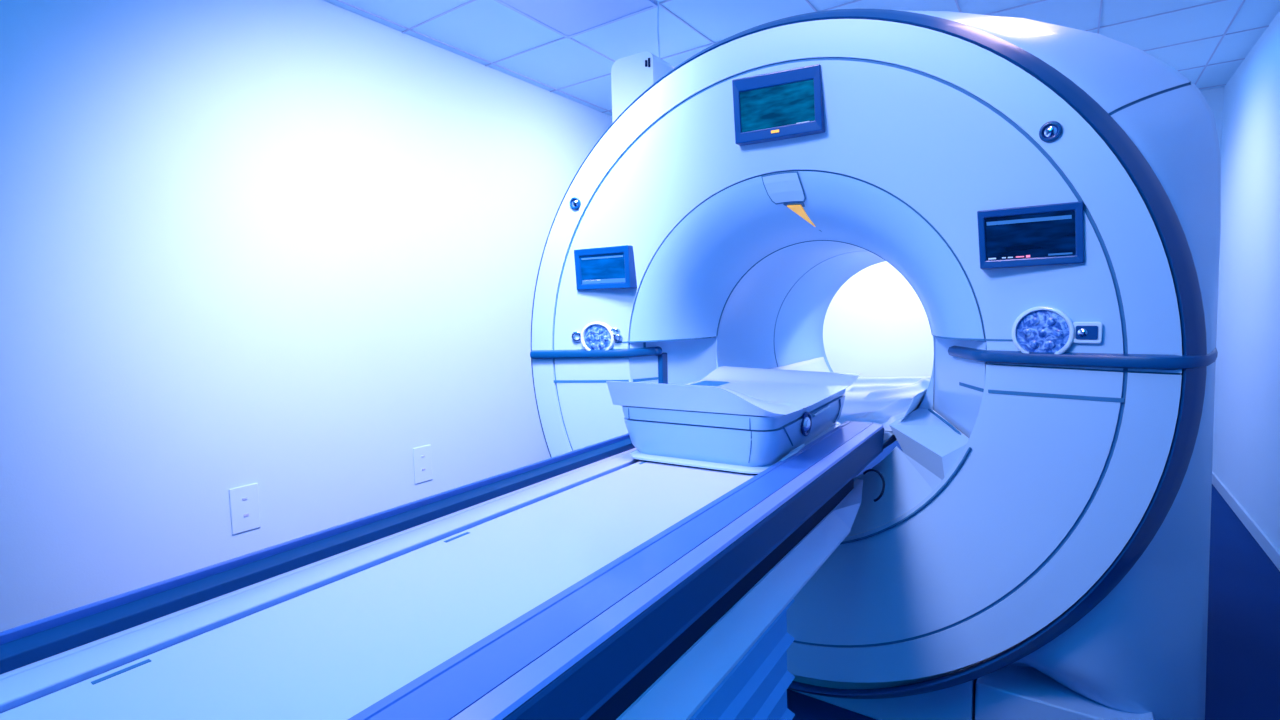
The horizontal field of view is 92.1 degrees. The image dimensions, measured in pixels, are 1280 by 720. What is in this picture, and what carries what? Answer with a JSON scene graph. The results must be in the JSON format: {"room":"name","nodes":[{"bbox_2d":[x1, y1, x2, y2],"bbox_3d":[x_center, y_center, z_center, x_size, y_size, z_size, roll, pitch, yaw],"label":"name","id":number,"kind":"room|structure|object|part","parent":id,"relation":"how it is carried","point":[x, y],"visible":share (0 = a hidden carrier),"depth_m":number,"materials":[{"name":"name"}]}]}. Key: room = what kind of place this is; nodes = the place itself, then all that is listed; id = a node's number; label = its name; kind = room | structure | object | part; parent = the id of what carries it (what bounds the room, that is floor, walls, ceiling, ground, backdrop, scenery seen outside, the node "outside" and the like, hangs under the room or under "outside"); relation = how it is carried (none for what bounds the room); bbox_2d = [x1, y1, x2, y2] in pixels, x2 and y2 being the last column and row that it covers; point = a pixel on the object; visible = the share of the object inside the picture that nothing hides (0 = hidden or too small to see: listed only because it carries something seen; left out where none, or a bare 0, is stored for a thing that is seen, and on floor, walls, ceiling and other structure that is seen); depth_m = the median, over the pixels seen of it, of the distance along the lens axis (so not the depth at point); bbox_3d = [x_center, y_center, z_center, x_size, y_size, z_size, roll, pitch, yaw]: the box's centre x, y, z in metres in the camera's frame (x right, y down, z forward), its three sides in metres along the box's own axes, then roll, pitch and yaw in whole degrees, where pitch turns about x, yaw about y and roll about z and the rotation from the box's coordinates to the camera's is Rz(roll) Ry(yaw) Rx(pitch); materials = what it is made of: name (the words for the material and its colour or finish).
{"room":"radiology room","nodes":[
{"label":"radiology room","id":0,"kind":"room"},
{"bbox_2d":[0,0,611,631],"bbox_3d":[-1.216,-0.348,3.446,0.100,2.774,7.900,2,6,35],"label":"wall","id":1,"kind":"structure","parent":0,"point":[293,249],"depth_m":2.64,"materials":[{"name":"white paint"}]},
{"bbox_2d":[229,483,260,534],"bbox_3d":[-1.713,0.645,2.679,0.012,0.200,0.114,2,6,35],"label":"wall plate","id":2,"kind":"object","parent":1,"relation":"attached to","point":[244,500],"visible":1,"depth_m":2.67,"materials":[{"name":"white plastic"}]},
{"bbox_2d":[413,445,432,483],"bbox_3d":[-1.200,0.577,3.416,0.012,0.200,0.114,2,6,35],"label":"wall plate","id":3,"kind":"object","parent":1,"relation":"attached to","point":[422,459],"visible":1,"depth_m":3.41,"materials":[{"name":"white plastic"}]},
{"bbox_2d":[323,0,1279,115],"bbox_3d":[0.346,-1.723,2.224,3.980,0.096,8.100,2,6,35],"label":"ceiling","id":4,"kind":"structure","parent":0,"point":[488,30],"depth_m":3.29,"materials":[{"name":"tile"}]},
{"bbox_2d":[494,0,656,38],"bbox_3d":[-0.471,-1.688,2.707,0.582,0.015,1.127,2,6,35],"label":"recessed light","id":5,"kind":"object","parent":4,"relation":"in","point":[567,18],"visible":0.88,"depth_m":3.04,"materials":[{"name":"white plastic"}]},
{"bbox_2d":[336,0,1268,112],"bbox_3d":[0.323,-1.670,2.194,3.780,0.008,7.984,2,6,35],"label":"trim","id":6,"kind":"structure","parent":4,"relation":"attached to","point":[470,1],"depth_m":3.38,"materials":[{"name":"white metal"}]},
{"bbox_2d":[823,87,1223,440],"bbox_3d":[2.655,-0.615,5.615,3.980,2.774,0.100,2,6,35],"label":"wall","id":7,"kind":"structure","parent":0,"point":[876,324],"depth_m":5.84,"materials":[{"name":"white paint"}]},
{"bbox_2d":[787,441,1279,719],"bbox_3d":[0.411,1.138,2.460,3.980,0.100,8.100,2,6,35],"label":"floor","id":8,"kind":"structure","parent":0,"point":[1243,662],"depth_m":2.37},
{"bbox_2d":[0,421,884,719],"bbox_3d":[-0.209,0.760,1.091,0.756,0.908,2.729,2,6,35],"label":"table","id":9,"kind":"object","parent":8,"relation":"on","point":[597,581],"visible":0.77,"depth_m":0.93,"materials":[{"name":"white plastic"}]},
{"bbox_3d":[-0.501,0.347,1.243,0.013,0.096,2.712,2,6,33],"label":"rail","id":10,"kind":"part","parent":9,"relation":"part of","materials":[{"name":"blue plastic"}]},
{"bbox_3d":[-0.020,0.343,0.924,0.152,0.058,2.713,2,6,35],"label":"rail","id":11,"kind":"part","parent":9,"relation":"part of","materials":[{"name":"plastic"}]},
{"bbox_3d":[0.032,0.327,0.888,0.029,0.022,2.712,2,6,33],"label":"rail trim","id":12,"kind":"part","parent":9,"relation":"part of","materials":[{"name":"plastic"}]},
{"bbox_3d":[-0.278,0.482,0.987,0.564,0.160,2.510,2,6,33],"label":"under frame","id":13,"kind":"part","parent":9,"relation":"part of","materials":[{"name":"blue plastic"}]},
{"bbox_2d":[606,366,859,474],"bbox_3d":[0.334,0.143,1.928,0.530,0.222,0.790,2,6,32],"label":"tray","id":14,"kind":"object","parent":9,"relation":"on","point":[740,420],"visible":1,"depth_m":1.64,"materials":[{"name":"plastic"}]},
{"bbox_3d":[0.456,0.177,1.714,0.034,0.048,0.048,2,6,35],"label":"latch knob","id":15,"kind":"part","parent":14,"relation":"part of","materials":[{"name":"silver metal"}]},
{"bbox_3d":[-0.092,0.530,0.736,0.071,0.054,2.290,2,6,33],"label":"rail","id":16,"kind":"part","parent":9,"relation":"part of","materials":[{"name":"blue plastic"}]},
{"bbox_2d":[530,0,1220,719],"bbox_3d":[0.896,-0.329,2.666,2.279,2.768,1.868,2,6,35],"label":"scanner","id":17,"kind":"object","parent":8,"relation":"on","point":[1048,196],"visible":0.88,"depth_m":1.70,"materials":[{"name":"white plastic"}]},
{"bbox_3d":[-0.185,-0.026,2.439,0.524,0.040,0.106,-1,5,7],"label":"handrail","id":18,"kind":"part","parent":17,"relation":"part of","materials":[{"name":"blue plastic"}]},
{"bbox_3d":[0.070,-0.035,2.437,0.038,0.038,0.038,2,6,35],"label":"knob","id":19,"kind":"part","parent":17,"relation":"part of","materials":[{"name":"plastic"}]},
{"bbox_3d":[0.091,0.071,2.470,0.026,0.200,0.042,2,6,35],"label":"post","id":20,"kind":"part","parent":17,"relation":"part of","materials":[{"name":"blue plastic"}]},
{"bbox_3d":[0.158,0.056,2.507,0.447,0.283,0.009,-4,5,-28],"label":"shoulder panel","id":21,"kind":"part","parent":17,"relation":"part of","materials":[{"name":"white plastic"}]},
{"bbox_3d":[0.418,-0.450,1.970,1.797,0.892,0.116,2,6,35],"label":"panel","id":22,"kind":"part","parent":17,"relation":"part of","materials":[{"name":"white plastic"}]},
{"bbox_3d":[0.439,0.448,2.044,1.797,0.900,0.117,2,6,35],"label":"panel","id":23,"kind":"part","parent":17,"relation":"part of","materials":[{"name":"white plastic"}]},
{"bbox_2d":[771,357,930,430],"bbox_3d":[0.979,0.103,2.807,0.774,0.137,1.450,2,6,35],"label":"sheet","id":24,"kind":"object","parent":17,"relation":"on","point":[882,401],"visible":0.42,"depth_m":2.74,"materials":[{"name":"white fabric"}]},
{"bbox_3d":[0.403,0.503,1.995,2.000,1.002,0.032,2,6,35],"label":"ring panel","id":25,"kind":"part","parent":17,"relation":"part of","materials":[{"name":"white plastic"}]},
{"bbox_3d":[0.380,-0.495,1.913,2.000,0.994,0.032,2,6,35],"label":"ring panel","id":26,"kind":"part","parent":17,"relation":"part of","materials":[{"name":"white plastic"}]},
{"bbox_3d":[0.988,0.077,1.931,0.009,0.298,0.447,-1,5,7],"label":"shoulder panel","id":27,"kind":"part","parent":17,"relation":"part of","materials":[{"name":"white plastic"}]},
{"bbox_3d":[1.177,-0.016,1.682,0.636,0.041,0.518,2,6,35],"label":"handrail","id":28,"kind":"part","parent":17,"relation":"part of","materials":[{"name":"blue plastic"}]},
{"bbox_2d":[1212,11,1279,550],"bbox_3d":[1.973,-0.239,1.238,0.100,2.774,7.900,2,6,35],"label":"wall","id":29,"kind":"structure","parent":0,"point":[1246,430],"depth_m":3.56,"materials":[{"name":"white paint"}]},
{"bbox_2d":[1212,471,1279,570],"bbox_3d":[1.957,1.104,1.382,0.014,0.075,7.900,2,6,35],"label":"baseboard","id":30,"kind":"structure","parent":29,"relation":"attached to","point":[1266,544],"depth_m":3.40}
]}

